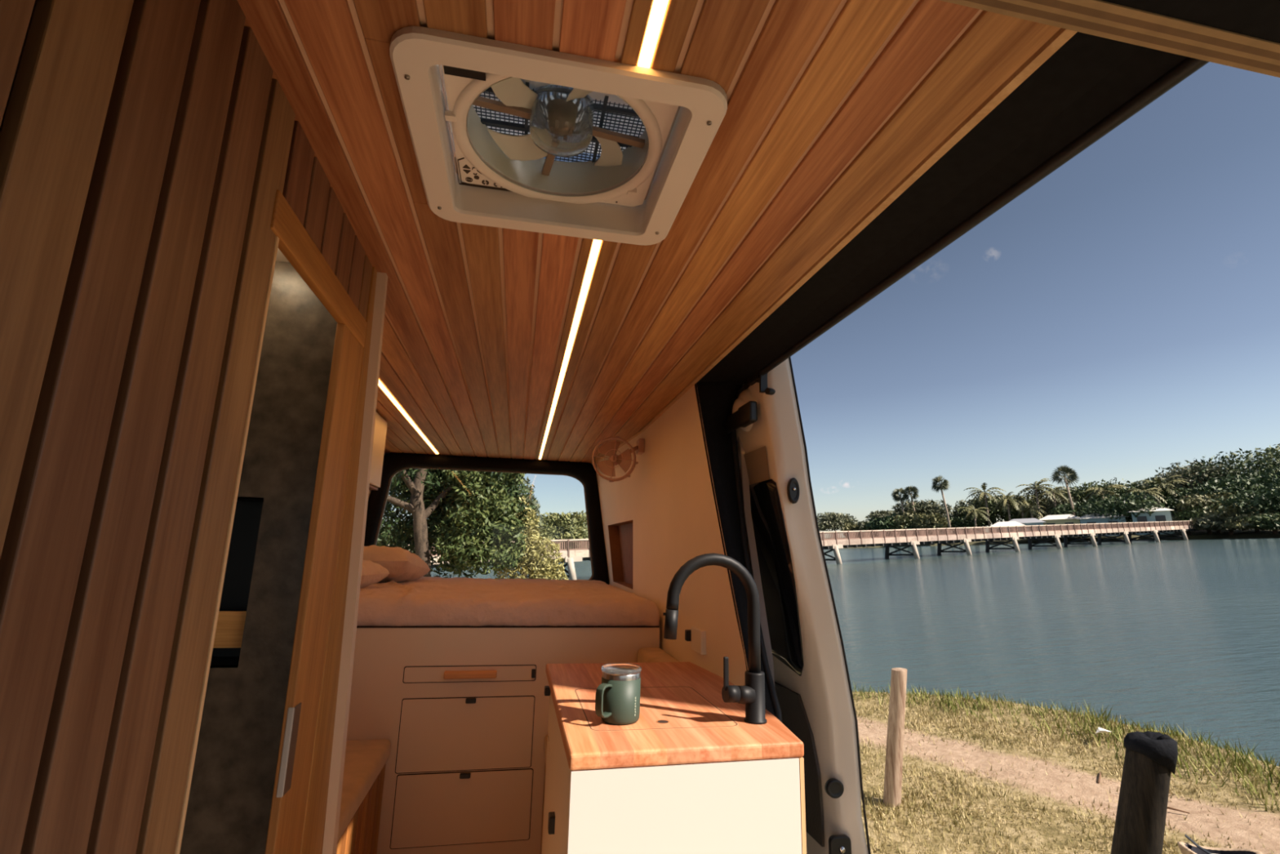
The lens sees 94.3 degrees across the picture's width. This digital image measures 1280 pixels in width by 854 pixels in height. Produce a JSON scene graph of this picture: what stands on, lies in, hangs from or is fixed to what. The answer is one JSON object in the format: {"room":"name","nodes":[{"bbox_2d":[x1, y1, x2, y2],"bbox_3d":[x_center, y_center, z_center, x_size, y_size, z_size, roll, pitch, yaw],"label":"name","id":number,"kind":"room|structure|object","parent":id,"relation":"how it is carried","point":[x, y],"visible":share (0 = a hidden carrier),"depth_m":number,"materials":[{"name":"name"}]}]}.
{"room":"vehicle interior","nodes":[
{"label":"vehicle interior","id":0,"kind":"room"},
{"bbox_2d":[364,452,608,584],"bbox_3d":[-1.068,1.214,4.021,2.038,2.290,0.175,4,-12,-11],"label":"window frame","id":1,"kind":"structure","parent":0,"point":[393,462],"depth_m":4.15,"materials":[{"name":"black plastic"}]},
{"bbox_2d":[373,466,593,579],"bbox_3d":[-1.064,0.700,4.163,1.529,0.819,0.047,4,-12,-11],"label":"window","id":2,"kind":"structure","parent":1,"relation":"in","point":[411,467],"depth_m":4.22,"materials":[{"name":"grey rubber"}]},
{"bbox_2d":[236,0,1061,463],"bbox_3d":[-0.536,-0.300,1.721,1.690,0.030,5.200,4,-12,-11],"label":"ceiling","id":3,"kind":"structure","parent":0,"point":[832,104],"depth_m":1.03,"materials":[{"name":"brown wood"}]},
{"bbox_2d":[377,379,438,453],"bbox_3d":[-1.107,-0.090,2.731,0.016,0.006,2.750,4,-12,-11],"label":"recessed light","id":4,"kind":"object","parent":3,"relation":"in","point":[380,384],"visible":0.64,"depth_m":2.84,"materials":[{"name":"white plastic"}]},
{"bbox_2d":[389,26,727,245],"bbox_3d":[-0.130,-0.526,0.998,0.480,0.229,0.477,4,-12,-11],"label":"fan","id":5,"kind":"object","parent":3,"relation":"attached to","point":[512,107],"visible":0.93,"depth_m":0.99,"materials":[{"name":"white plastic"}]},
{"bbox_2d":[438,64,680,199],"bbox_3d":[-0.455,-0.421,1.476,1.860,0.110,6.050,4,-12,-11],"label":"trim","id":6,"kind":"structure","parent":3,"relation":"attached to","point":[439,65],"depth_m":1.06,"materials":[{"name":"white paint"}]},
{"bbox_2d":[538,239,601,459],"bbox_3d":[-0.396,-0.081,2.698,0.017,0.006,3.091,4,-12,-11],"label":"recessed light","id":7,"kind":"object","parent":3,"relation":"in","point":[597,243],"depth_m":1.65,"materials":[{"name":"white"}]},
{"bbox_2d":[637,0,668,68],"bbox_3d":[0.015,-0.485,0.731,0.016,0.006,0.101,4,-12,-11],"label":"recessed light","id":8,"kind":"object","parent":3,"relation":"in","point":[655,24],"depth_m":0.73,"materials":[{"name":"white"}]},
{"bbox_2d":[939,0,1279,77],"bbox_3d":[0.026,-0.413,0.475,1.420,0.025,0.035,4,-12,-11],"label":"trim","id":9,"kind":"structure","parent":3,"relation":"attached to","point":[1099,18],"depth_m":0.56,"materials":[{"name":"brown wood"}]},
{"bbox_2d":[1101,0,1279,43],"bbox_3d":[0.155,-0.541,-0.142,1.420,0.023,1.252,4,-12,-11],"label":"trim","id":10,"kind":"structure","parent":3,"relation":"attached to","point":[1258,19],"depth_m":0.54,"materials":[{"name":"black fabric"}]},
{"bbox_2d":[595,384,748,685],"bbox_3d":[0.044,0.882,2.707,0.198,1.850,2.994,4,-12,-11],"label":"wall","id":11,"kind":"structure","parent":0,"point":[663,516],"depth_m":2.39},
{"bbox_2d":[591,435,644,482],"bbox_3d":[-0.112,0.166,3.011,0.270,0.232,0.150,4,-12,-11],"label":"wall fan","id":12,"kind":"object","parent":11,"relation":"attached to","point":[607,467],"visible":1,"depth_m":2.98,"materials":[{"name":"brown plastic"}]},
{"bbox_2d":[684,626,706,654],"bbox_3d":[0.192,0.729,2.037,0.038,0.075,0.150,4,-12,-11],"label":"power socket","id":13,"kind":"object","parent":11,"relation":"attached to","point":[697,637],"visible":0.96,"depth_m":2.01,"materials":[{"name":"beige plastic"}]},
{"bbox_2d":[737,435,774,685],"bbox_3d":[0.375,0.790,1.913,0.024,1.720,0.362,4,-12,-11],"label":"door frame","id":14,"kind":"structure","parent":11,"relation":"attached to","point":[744,482],"depth_m":2.00,"materials":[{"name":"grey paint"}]},
{"bbox_2d":[724,356,871,853],"bbox_3d":[0.387,0.901,2.322,0.316,2.172,1.243,4,-12,-11],"label":"sliding door","id":15,"kind":"structure","parent":11,"relation":"in","point":[813,686],"depth_m":1.84,"materials":[{"name":"beige paint"}]},
{"bbox_2d":[595,28,1077,463],"bbox_3d":[0.127,-0.114,2.479,0.077,0.016,3.782,4,-12,-12],"label":"trim","id":16,"kind":"structure","parent":11,"relation":"attached to","point":[1062,36],"depth_m":0.98,"materials":[{"name":"brown wood"}]},
{"bbox_2d":[694,31,1186,715],"bbox_3d":[0.528,0.461,0.770,0.163,1.900,3.248,4,-12,-11],"label":"trim","id":17,"kind":"structure","parent":11,"relation":"attached to","point":[1089,77],"depth_m":1.03,"materials":[{"name":"black fabric"}]},
{"bbox_2d":[730,57,1208,722],"bbox_3d":[0.618,0.470,0.635,0.021,1.830,2.956,4,-12,-11],"label":"trim","id":18,"kind":"structure","parent":11,"relation":"attached to","point":[1188,65],"depth_m":1.03,"materials":[{"name":"black rubber"}]},
{"bbox_3d":[-1.355,0.589,1.081,0.335,2.290,6.050,4,-12,-11],"label":"wall","id":19,"kind":"structure","parent":0,"visible":0},
{"bbox_2d":[368,412,387,489],"bbox_3d":[-1.240,-0.013,2.234,0.220,0.348,1.540,4,-12,-11],"label":"upper cabinet","id":20,"kind":"object","parent":19,"relation":"attached to","point":[380,424],"visible":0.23,"depth_m":2.85,"materials":[{"name":"brown wood"}]},
{"bbox_3d":[-0.456,1.484,1.059,1.860,0.030,6.000,4,-12,-11],"label":"floor","id":21,"kind":"structure","parent":0,"visible":0},
{"bbox_2d":[0,0,387,853],"bbox_3d":[-0.784,0.350,0.275,0.714,1.851,2.220,4,-12,-11],"label":"shower cubicle","id":22,"kind":"object","parent":21,"relation":"on","point":[192,313],"visible":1,"depth_m":0.62,"materials":[{"name":"brown wood"}]},
{"bbox_2d":[213,610,246,648],"bbox_3d":[-0.790,0.373,1.097,0.120,0.064,0.010,4,-12,-11],"label":"niche shelf","id":23,"kind":"object","parent":22,"relation":"attached to","point":[230,624],"depth_m":1.10,"materials":[{"name":"brown wood"}]},
{"bbox_2d":[336,764,385,853],"bbox_3d":[-1.135,1.332,1.624,0.608,0.470,0.892,4,-12,-11],"label":"bench","id":24,"kind":"object","parent":21,"relation":"on","point":[361,834],"visible":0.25,"depth_m":1.90,"materials":[{"name":"brown wood"}]},
{"bbox_2d":[337,738,391,841],"bbox_3d":[-1.121,1.065,1.681,0.622,0.073,0.892,4,-12,-11],"label":"bench cushion","id":25,"kind":"object","parent":24,"relation":"on","point":[364,760],"visible":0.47,"depth_m":1.87,"materials":[{"name":"beige fabric"}]},
{"bbox_2d":[346,625,659,853],"bbox_3d":[-0.900,1.390,3.002,1.642,0.934,1.729,4,-12,-11],"label":"platform","id":26,"kind":"object","parent":21,"relation":"on","point":[463,711],"visible":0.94,"depth_m":2.23,"materials":[{"name":"beige laminate"}]},
{"bbox_2d":[356,576,659,626],"bbox_3d":[-0.886,0.873,3.123,1.641,0.128,1.718,4,-12,-11],"label":"mattress","id":27,"kind":"object","parent":26,"relation":"on","point":[429,601],"visible":0.64,"depth_m":2.40,"materials":[{"name":"fabric"}]},
{"bbox_2d":[360,560,389,587],"bbox_3d":[-1.345,0.636,2.569,0.370,0.162,0.480,2,-12,-5],"label":"pillow","id":28,"kind":"object","parent":27,"relation":"on","point":[372,572],"visible":0.12,"depth_m":2.65,"materials":[{"name":"beige fabric"}]},
{"bbox_2d":[362,544,430,582],"bbox_3d":[-1.413,0.749,3.219,0.430,0.215,0.577,3,-12,-7],"label":"pillow","id":29,"kind":"object","parent":27,"relation":"on","point":[402,565],"visible":0.47,"depth_m":3.02,"materials":[{"name":"beige fabric"}]},
{"bbox_2d":[540,764,546,853],"bbox_3d":[-0.098,1.437,2.008,0.440,0.470,0.529,4,-12,-11],"label":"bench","id":30,"kind":"object","parent":21,"relation":"on","point":[545,764],"visible":0.02,"depth_m":2.20,"materials":[{"name":"brown wood"}]},
{"bbox_2d":[543,733,547,764],"bbox_3d":[-0.094,1.169,2.063,0.455,0.073,0.529,4,-12,-11],"label":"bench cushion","id":31,"kind":"object","parent":30,"relation":"on","point":[546,735],"visible":0.15,"depth_m":2.18,"materials":[{"name":"beige fabric"}]},
{"bbox_2d":[637,647,679,662],"bbox_3d":[0.088,0.988,2.139,0.107,0.292,0.529,4,-12,-11],"label":"pad","id":32,"kind":"object","parent":31,"relation":"on","point":[647,654],"visible":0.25,"depth_m":2.25,"materials":[{"name":"beige fabric"}]},
{"bbox_2d":[541,685,806,853],"bbox_3d":[0.001,1.099,1.345,0.441,0.862,0.796,4,-12,-11],"label":"base cabinet","id":33,"kind":"object","parent":21,"relation":"on","point":[744,806],"visible":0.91,"depth_m":1.05,"materials":[{"name":"beige laminate"}]},
{"bbox_2d":[545,662,804,770],"bbox_3d":[0.035,0.669,1.460,0.488,0.029,0.839,4,-12,-11],"label":"countertop","id":34,"kind":"structure","parent":33,"relation":"on","point":[684,718],"depth_m":1.19,"materials":[{"name":"brown wood"}]},
{"bbox_2d":[595,662,641,724],"bbox_3d":[-0.046,0.550,1.226,0.101,0.104,0.096,4,-12,-11],"label":"travel mug","id":35,"kind":"object","parent":34,"relation":"on","point":[617,699],"visible":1,"depth_m":1.20,"materials":[{"name":"green metal"}]},
{"bbox_2d":[662,553,766,724],"bbox_3d":[0.158,0.441,1.255,0.224,0.341,0.052,4,-12,-11],"label":"tap","id":36,"kind":"object","parent":34,"relation":"on","point":[753,694],"visible":1,"depth_m":1.25,"materials":[{"name":"black metal"}]},
{"label":"outside","id":37,"kind":"structure","parent":0,"visible":0},
{"bbox_2d":[1008,518,1046,531],"bbox_3d":[67.440,17.743,103.977,8.051,3.400,8.024,0,-11,-12],"label":"house","id":38,"kind":"structure","parent":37,"point":[1027,522],"depth_m":102.32,"materials":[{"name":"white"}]},
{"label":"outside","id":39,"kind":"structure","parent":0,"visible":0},
{"bbox_2d":[1039,514,1080,537],"bbox_3d":[72.770,17.087,102.690,8.026,3.800,8.080,0,-11,-12],"label":"house","id":40,"kind":"structure","parent":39,"point":[1060,518],"depth_m":101.45,"materials":[{"name":"beige"}]},
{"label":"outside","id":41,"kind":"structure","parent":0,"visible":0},
{"bbox_2d":[377,510,588,554],"bbox_3d":[-79.204,48.340,257.288,270.035,18.668,95.374,0,-11,-12],"label":"wooded hill","id":42,"kind":"structure","parent":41,"point":[559,526],"depth_m":232.11,"materials":[{"name":"green"}]},
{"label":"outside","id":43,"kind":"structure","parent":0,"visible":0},
{"bbox_2d":[852,691,1279,853],"bbox_3d":[-3.710,3.240,4.291,22.515,2.070,29.000,4,-12,-11],"label":"ground","id":44,"kind":"structure","parent":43,"point":[1239,829],"depth_m":4.18,"materials":[{"name":"plant"}]},
{"bbox_2d":[376,468,537,577],"bbox_3d":[-3.391,1.779,9.597,3.327,4.332,3.091,4,-12,-14],"label":"broadleaf tree","id":45,"kind":"object","parent":44,"relation":"on","point":[464,509],"visible":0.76,"depth_m":8.72,"materials":[{"name":"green plant"}]},
{"bbox_2d":[507,475,543,578],"bbox_3d":[-2.309,2.372,11.015,0.974,3.425,0.683,3,-12,-6],"label":"tree","id":46,"kind":"object","parent":44,"relation":"on","point":[537,504],"visible":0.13,"depth_m":11.18,"materials":[{"name":"green plant"}]},
{"bbox_2d":[493,495,568,579],"bbox_3d":[-1.649,2.381,9.171,1.223,2.663,0.719,2,-12,-2],"label":"shrub","id":47,"kind":"object","parent":44,"relation":"on","point":[537,551],"visible":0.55,"depth_m":9.15,"materials":[{"name":"green plant"}]},
{"bbox_2d":[883,667,906,807],"bbox_3d":[1.804,2.242,4.207,0.229,1.016,0.119,-8,-15,37],"label":"bollard","id":48,"kind":"object","parent":44,"relation":"on","point":[896,713],"visible":0.82,"depth_m":4.17,"materials":[{"name":"beige wood"}]},
{"bbox_2d":[852,681,1279,853],"bbox_3d":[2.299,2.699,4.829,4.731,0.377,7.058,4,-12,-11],"label":"grass","id":49,"kind":"structure","parent":44,"relation":"on","point":[927,722],"depth_m":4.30,"materials":[{"name":"plant"}]},
{"bbox_2d":[1110,730,1177,853],"bbox_3d":[1.953,1.794,2.361,0.404,1.135,0.172,-10,-16,43],"label":"bollard","id":50,"kind":"object","parent":44,"relation":"on","point":[1150,758],"visible":1,"depth_m":2.33,"materials":[{"name":"black wood"}]},
{"bbox_2d":[1177,833,1262,853],"bbox_3d":[3.023,2.282,3.081,0.351,0.204,0.211,-3,-13,20],"label":"woven basket","id":51,"kind":"object","parent":44,"relation":"on","point":[1184,847],"visible":1,"depth_m":3.15,"materials":[{"name":"wicker"}]},
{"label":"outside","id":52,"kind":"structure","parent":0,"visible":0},
{"bbox_2d":[823,528,1279,548],"bbox_3d":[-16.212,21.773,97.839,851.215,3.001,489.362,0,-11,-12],"label":"bank","id":53,"kind":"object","parent":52,"point":[1237,533],"visible":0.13,"depth_m":98.55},
{"bbox_2d":[817,511,861,531],"bbox_3d":[51.089,26.385,154.798,15.296,8.773,12.666,0,-11,-12],"label":"tree","id":54,"kind":"object","parent":53,"relation":"on","point":[832,521],"visible":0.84,"depth_m":153.72,"materials":[{"name":"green plant"}]},
{"bbox_2d":[840,521,870,537],"bbox_3d":[52.718,25.468,142.496,10.512,5.701,8.127,0,-11,-12],"label":"bushy tree","id":55,"kind":"object","parent":53,"relation":"on","point":[851,526],"visible":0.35,"depth_m":141.09,"materials":[{"name":"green plant"}]},
{"bbox_2d":[864,509,902,520],"bbox_3d":[55.160,21.815,129.937,12.539,7.805,9.189,0,-11,-12],"label":"tree","id":56,"kind":"object","parent":53,"relation":"on","point":[881,513],"visible":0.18,"depth_m":130.11,"materials":[{"name":"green plant"}]},
{"bbox_2d":[866,512,918,536],"bbox_3d":[52.546,20.822,121.598,10.653,6.719,9.938,0,-11,-12],"label":"bushy tree","id":57,"kind":"object","parent":53,"relation":"on","point":[883,523],"visible":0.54,"depth_m":121.60,"materials":[{"name":"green plant"}]},
{"bbox_2d":[891,487,907,514],"bbox_3d":[53.626,18.146,121.637,3.487,11.675,3.677,0,-11,-12],"label":"fan palm","id":58,"kind":"object","parent":53,"relation":"on","point":[895,495],"visible":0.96,"depth_m":122.20,"materials":[{"name":"green plant"}]},
{"bbox_2d":[888,509,919,536],"bbox_3d":[54.752,20.408,121.117,8.743,7.182,6.961,0,-11,-12],"label":"bushy tree","id":59,"kind":"object","parent":53,"relation":"on","point":[903,517],"visible":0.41,"depth_m":119.83,"materials":[{"name":"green plant"}]},
{"bbox_2d":[902,484,919,511],"bbox_3d":[55.732,17.795,121.058,3.873,11.986,3.891,0,-11,-12],"label":"fan palm","id":60,"kind":"object","parent":53,"relation":"on","point":[908,489],"visible":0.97,"depth_m":121.36,"materials":[{"name":"green plant"}]},
{"bbox_2d":[890,498,953,516],"bbox_3d":[59.433,19.748,124.569,14.017,9.465,11.751,0,-11,-12],"label":"tree","id":61,"kind":"object","parent":53,"relation":"on","point":[922,506],"visible":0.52,"depth_m":122.25,"materials":[{"name":"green plant"}]},
{"bbox_2d":[910,512,951,534],"bbox_3d":[56.909,19.684,115.491,7.752,6.269,6.256,0,-11,-12],"label":"bushy tree","id":62,"kind":"object","parent":53,"relation":"on","point":[922,520],"visible":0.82,"depth_m":114.46,"materials":[{"name":"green plant"}]},
{"bbox_2d":[931,475,954,543],"bbox_3d":[57.531,15.562,112.720,3.644,13.009,3.878,0,-11,-12],"label":"fan palm","id":63,"kind":"object","parent":53,"relation":"on","point":[944,485],"visible":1,"depth_m":113.04,"materials":[{"name":"green plant"}]},
{"bbox_2d":[942,514,986,533],"bbox_3d":[63.537,20.082,118.107,10.967,6.024,8.089,0,-11,-12],"label":"bushy tree","id":64,"kind":"object","parent":53,"relation":"on","point":[957,521],"visible":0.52,"depth_m":115.79,"materials":[{"name":"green plant"}]},
{"bbox_2d":[949,503,997,526],"bbox_3d":[70.808,20.256,125.637,11.153,8.060,7.957,0,-11,-12],"label":"bushy tree","id":65,"kind":"object","parent":53,"relation":"on","point":[985,522],"visible":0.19,"depth_m":123.68,"materials":[{"name":"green plant"}]},
{"bbox_2d":[955,504,991,533],"bbox_3d":[63.970,18.289,112.866,6.718,7.241,5.611,0,-11,-12],"label":"palm","id":66,"kind":"object","parent":53,"relation":"on","point":[979,513],"visible":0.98,"depth_m":113.21,"materials":[{"name":"green plant"}]},
{"bbox_2d":[963,482,1005,532],"bbox_3d":[68.236,16.752,116.568,6.912,11.365,6.428,0,-11,-12],"label":"palm","id":67,"kind":"object","parent":53,"relation":"on","point":[984,497],"visible":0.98,"depth_m":116.69,"materials":[{"name":"green plant"}]},
{"bbox_2d":[952,494,1016,524],"bbox_3d":[73.405,19.146,124.366,15.208,9.551,12.854,0,-11,-12],"label":"tree","id":68,"kind":"object","parent":53,"relation":"on","point":[969,501],"visible":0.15,"depth_m":123.58,"materials":[{"name":"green plant"}]},
{"bbox_2d":[990,520,1025,531],"bbox_3d":[64.423,18.067,104.015,7.346,3.000,7.327,0,-11,-12],"label":"house","id":69,"kind":"structure","parent":53,"relation":"on","point":[1013,522],"depth_m":103.03,"materials":[{"name":"white"}]},
{"bbox_2d":[972,494,1043,523],"bbox_3d":[75.345,18.359,120.498,13.578,9.452,10.559,0,-11,-12],"label":"bushy tree","id":70,"kind":"object","parent":53,"relation":"on","point":[1015,512],"visible":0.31,"depth_m":119.72,"materials":[{"name":"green plant"}]},
{"bbox_2d":[991,490,1026,520],"bbox_3d":[70.663,16.778,113.159,6.074,9.824,6.236,0,-11,-12],"label":"palm","id":71,"kind":"object","parent":53,"relation":"on","point":[1007,500],"visible":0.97,"depth_m":112.82,"materials":[{"name":"green plant"}]},
{"bbox_2d":[1003,492,1035,518],"bbox_3d":[73.164,17.205,113.974,5.892,9.121,6.076,0,-11,-12],"label":"palm","id":72,"kind":"object","parent":53,"relation":"on","point":[1020,497],"visible":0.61,"depth_m":113.87,"materials":[{"name":"green plant"}]},
{"bbox_2d":[1007,491,1053,521],"bbox_3d":[79.968,18.287,121.146,11.977,9.508,10.812,0,-11,-12],"label":"bushy tree","id":73,"kind":"object","parent":53,"relation":"on","point":[1029,499],"visible":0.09,"depth_m":118.20,"materials":[{"name":"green plant"}]},
{"bbox_2d":[1017,502,1047,519],"bbox_3d":[71.196,17.108,107.278,4.717,6.862,4.941,0,-11,-12],"label":"palm","id":74,"kind":"object","parent":53,"relation":"on","point":[1031,509],"visible":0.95,"depth_m":107.36,"materials":[{"name":"green plant"}]},
{"bbox_2d":[1016,478,1059,518],"bbox_3d":[75.835,15.608,113.025,7.189,11.689,6.941,0,-11,-12],"label":"palm","id":75,"kind":"object","parent":53,"relation":"on","point":[1036,492],"visible":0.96,"depth_m":113.70,"materials":[{"name":"green plant"}]},
{"bbox_2d":[1026,497,1078,517],"bbox_3d":[82.050,18.029,117.701,12.746,8.533,9.393,0,-11,-12],"label":"tree","id":76,"kind":"object","parent":53,"relation":"on","point":[1051,505],"visible":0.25,"depth_m":115.72,"materials":[{"name":"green plant"}]},
{"bbox_2d":[1035,485,1071,507],"bbox_3d":[79.838,16.312,113.672,6.762,10.265,5.936,0,-11,-12],"label":"palm","id":77,"kind":"object","parent":53,"relation":"on","point":[1059,492],"visible":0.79,"depth_m":114.12,"materials":[{"name":"green plant"}]},
{"bbox_2d":[1049,464,1080,537],"bbox_3d":[75.580,13.160,104.573,4.851,13.245,4.728,0,-11,-12],"label":"fan palm","id":78,"kind":"object","parent":53,"relation":"on","point":[1072,477],"visible":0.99,"depth_m":105.00,"materials":[{"name":"green plant"}]},
{"bbox_2d":[1048,501,1093,537],"bbox_3d":[79.106,16.613,106.026,10.777,7.004,8.345,0,-11,-12],"label":"bushy tree","id":79,"kind":"object","parent":53,"relation":"on","point":[1067,509],"visible":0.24,"depth_m":105.39,"materials":[{"name":"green plant"}]},
{"bbox_2d":[1057,482,1113,506],"bbox_3d":[90.134,16.512,118.481,14.395,11.214,10.387,0,-11,-12],"label":"bushy tree","id":80,"kind":"object","parent":53,"relation":"on","point":[1077,495],"visible":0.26,"depth_m":117.37,"materials":[{"name":"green plant"}]},
{"bbox_2d":[1076,513,1128,536],"bbox_3d":[77.100,16.225,98.883,8.304,3.700,8.501,0,-11,-12],"label":"house","id":81,"kind":"structure","parent":53,"relation":"on","point":[1086,518],"depth_m":97.69,"materials":[{"name":"teal"}]},
{"bbox_2d":[1082,484,1127,502],"bbox_3d":[84.532,15.392,107.976,6.552,9.519,7.125,0,-11,-12],"label":"palm","id":82,"kind":"object","parent":53,"relation":"on","point":[1103,491],"visible":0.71,"depth_m":108.39,"materials":[{"name":"green plant"}]},
{"bbox_2d":[1081,477,1142,498],"bbox_3d":[94.223,15.891,117.253,14.864,11.657,11.505,0,-11,-12],"label":"bushy tree","id":83,"kind":"object","parent":53,"relation":"on","point":[1117,491],"visible":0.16,"depth_m":115.93,"materials":[{"name":"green plant"}]},
{"bbox_2d":[1075,490,1172,525],"bbox_3d":[80.844,14.723,98.974,14.406,7.848,13.823,0,-11,-12],"label":"bushy tree","id":84,"kind":"object","parent":53,"relation":"on","point":[1113,504],"visible":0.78,"depth_m":96.78,"materials":[{"name":"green plant"}]},
{"bbox_2d":[1122,485,1166,505],"bbox_3d":[88.373,14.692,103.419,6.818,8.852,6.597,0,-11,-12],"label":"palm","id":85,"kind":"object","parent":53,"relation":"on","point":[1149,491],"visible":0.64,"depth_m":103.40,"materials":[{"name":"green plant"}]},
{"bbox_2d":[1127,506,1174,534],"bbox_3d":[81.659,14.978,94.718,7.456,4.200,7.579,0,-11,-12],"label":"house","id":86,"kind":"structure","parent":53,"relation":"on","point":[1161,514],"depth_m":93.19,"materials":[{"name":"teal"}]},
{"bbox_2d":[1120,475,1191,494],"bbox_3d":[98.873,15.032,113.074,12.650,11.385,9.838,0,-11,-12],"label":"bushy tree","id":87,"kind":"object","parent":53,"relation":"on","point":[1133,484],"visible":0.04,"depth_m":113.04,"materials":[{"name":"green plant"}]},
{"bbox_2d":[1134,475,1188,499],"bbox_3d":[93.693,14.090,105.946,6.717,10.617,6.931,0,-11,-12],"label":"palm","id":88,"kind":"object","parent":53,"relation":"on","point":[1164,485],"visible":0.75,"depth_m":105.83,"materials":[{"name":"green plant"}]},
{"bbox_2d":[1141,483,1195,532],"bbox_3d":[94.995,14.757,106.643,10.808,9.718,8.471,0,-11,-12],"label":"bushy tree","id":89,"kind":"object","parent":53,"relation":"on","point":[1168,497],"visible":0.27,"depth_m":105.16,"materials":[{"name":"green plant"}]},
{"bbox_2d":[1137,466,1234,493],"bbox_3d":[103.142,13.891,112.093,17.936,12.928,12.570,0,-11,-12],"label":"tree","id":90,"kind":"object","parent":53,"relation":"on","point":[1175,484],"visible":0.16,"depth_m":110.77,"materials":[{"name":"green plant"}]},
{"bbox_2d":[1173,504,1216,534],"bbox_3d":[89.645,14.650,93.357,8.831,5.192,7.433,0,-11,-12],"label":"bushy tree","id":91,"kind":"object","parent":53,"relation":"on","point":[1189,513],"visible":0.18,"depth_m":93.53,"materials":[{"name":"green plant"}]},
{"bbox_2d":[1151,458,1248,488],"bbox_3d":[107.112,13.326,112.846,18.647,14.037,17.645,0,-11,-12],"label":"tree","id":92,"kind":"object","parent":53,"relation":"on","point":[1175,468],"visible":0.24,"depth_m":111.12,"materials":[{"name":"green plant"}]},
{"bbox_2d":[1174,491,1241,533],"bbox_3d":[92.164,14.125,96.025,11.816,7.057,9.850,0,-11,-12],"label":"bushy tree","id":93,"kind":"object","parent":53,"relation":"on","point":[1204,500],"visible":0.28,"depth_m":94.62,"materials":[{"name":"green plant"}]},
{"bbox_2d":[1168,448,1266,479],"bbox_3d":[113.533,12.551,114.804,17.152,15.847,17.761,0,-11,-12],"label":"bushy tree","id":94,"kind":"object","parent":53,"relation":"on","point":[1240,449],"visible":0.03,"depth_m":112.74,"materials":[{"name":"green plant"}]},
{"bbox_2d":[1189,512,1250,534],"bbox_3d":[89.058,14.739,90.196,12.289,3.851,9.166,0,-11,-12],"label":"tree","id":95,"kind":"object","parent":53,"relation":"on","point":[1210,522],"visible":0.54,"depth_m":88.99,"materials":[{"name":"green plant"}]},
{"bbox_2d":[1169,471,1279,530],"bbox_3d":[101.814,13.037,100.230,19.337,10.108,16.643,0,-11,-12],"label":"bushy tree","id":96,"kind":"object","parent":53,"relation":"on","point":[1266,476],"visible":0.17,"depth_m":99.20,"materials":[{"name":"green plant"}]},
{"bbox_2d":[1183,451,1279,487],"bbox_3d":[111.527,11.134,105.019,20.331,14.980,19.156,0,-11,-12],"label":"bushy tree","id":97,"kind":"object","parent":53,"relation":"on","point":[1218,463],"visible":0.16,"depth_m":108.02,"materials":[{"name":"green plant"}]},
{"bbox_2d":[1191,468,1279,529],"bbox_3d":[100.202,11.833,95.439,19.414,10.729,13.482,0,-11,-12],"label":"bushy tree","id":98,"kind":"object","parent":53,"relation":"on","point":[1242,490],"visible":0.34,"depth_m":95.42,"materials":[{"name":"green plant"}]},
{"bbox_2d":[1201,498,1279,532],"bbox_3d":[92.512,13.636,89.944,14.782,5.643,10.999,0,-11,-12],"label":"bushy tree","id":99,"kind":"object","parent":53,"relation":"on","point":[1229,510],"visible":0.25,"depth_m":88.92,"materials":[{"name":"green plant"}]},
{"bbox_2d":[1205,481,1279,515],"bbox_3d":[96.414,11.824,87.865,19.612,8.095,12.437,0,-11,-12],"label":"bushy tree","id":100,"kind":"object","parent":53,"relation":"on","point":[1271,496],"visible":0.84,"depth_m":87.09,"materials":[{"name":"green plant"}]},
{"bbox_2d":[1214,443,1279,481],"bbox_3d":[110.377,9.833,100.405,19.983,15.826,19.865,0,-11,-12],"label":"bushy tree","id":101,"kind":"object","parent":53,"relation":"on","point":[1269,453],"visible":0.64,"depth_m":103.96,"materials":[{"name":"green plant"}]},
{"bbox_2d":[1223,511,1279,533],"bbox_3d":[90.256,13.784,84.964,13.033,3.615,10.152,0,-11,-12],"label":"bushy tree","id":102,"kind":"object","parent":53,"relation":"on","point":[1234,522],"visible":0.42,"depth_m":84.95,"materials":[{"name":"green plant"}]},
{"bbox_2d":[1239,511,1279,529],"bbox_3d":[91.228,13.295,82.074,12.974,3.385,10.332,0,-11,-12],"label":"bushy tree","id":103,"kind":"object","parent":53,"relation":"on","point":[1273,521],"visible":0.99,"depth_m":81.94,"materials":[{"name":"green plant"}]},
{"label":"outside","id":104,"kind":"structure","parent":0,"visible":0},
{"bbox_2d":[430,537,1279,766],"bbox_3d":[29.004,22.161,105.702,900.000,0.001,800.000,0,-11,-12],"label":"river water","id":105,"kind":"structure","parent":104,"point":[1185,633],"depth_m":14.31,"materials":[{"name":"blue liquid"}]},
{"bbox_2d":[388,520,1197,579],"bbox_3d":[18.186,11.306,54.642,147.828,3.358,51.003,0,-11,-12],"label":"footbridge","id":106,"kind":"object","parent":105,"relation":"in","point":[571,555],"visible":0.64,"depth_m":63.52,"materials":[{"name":"brown"}]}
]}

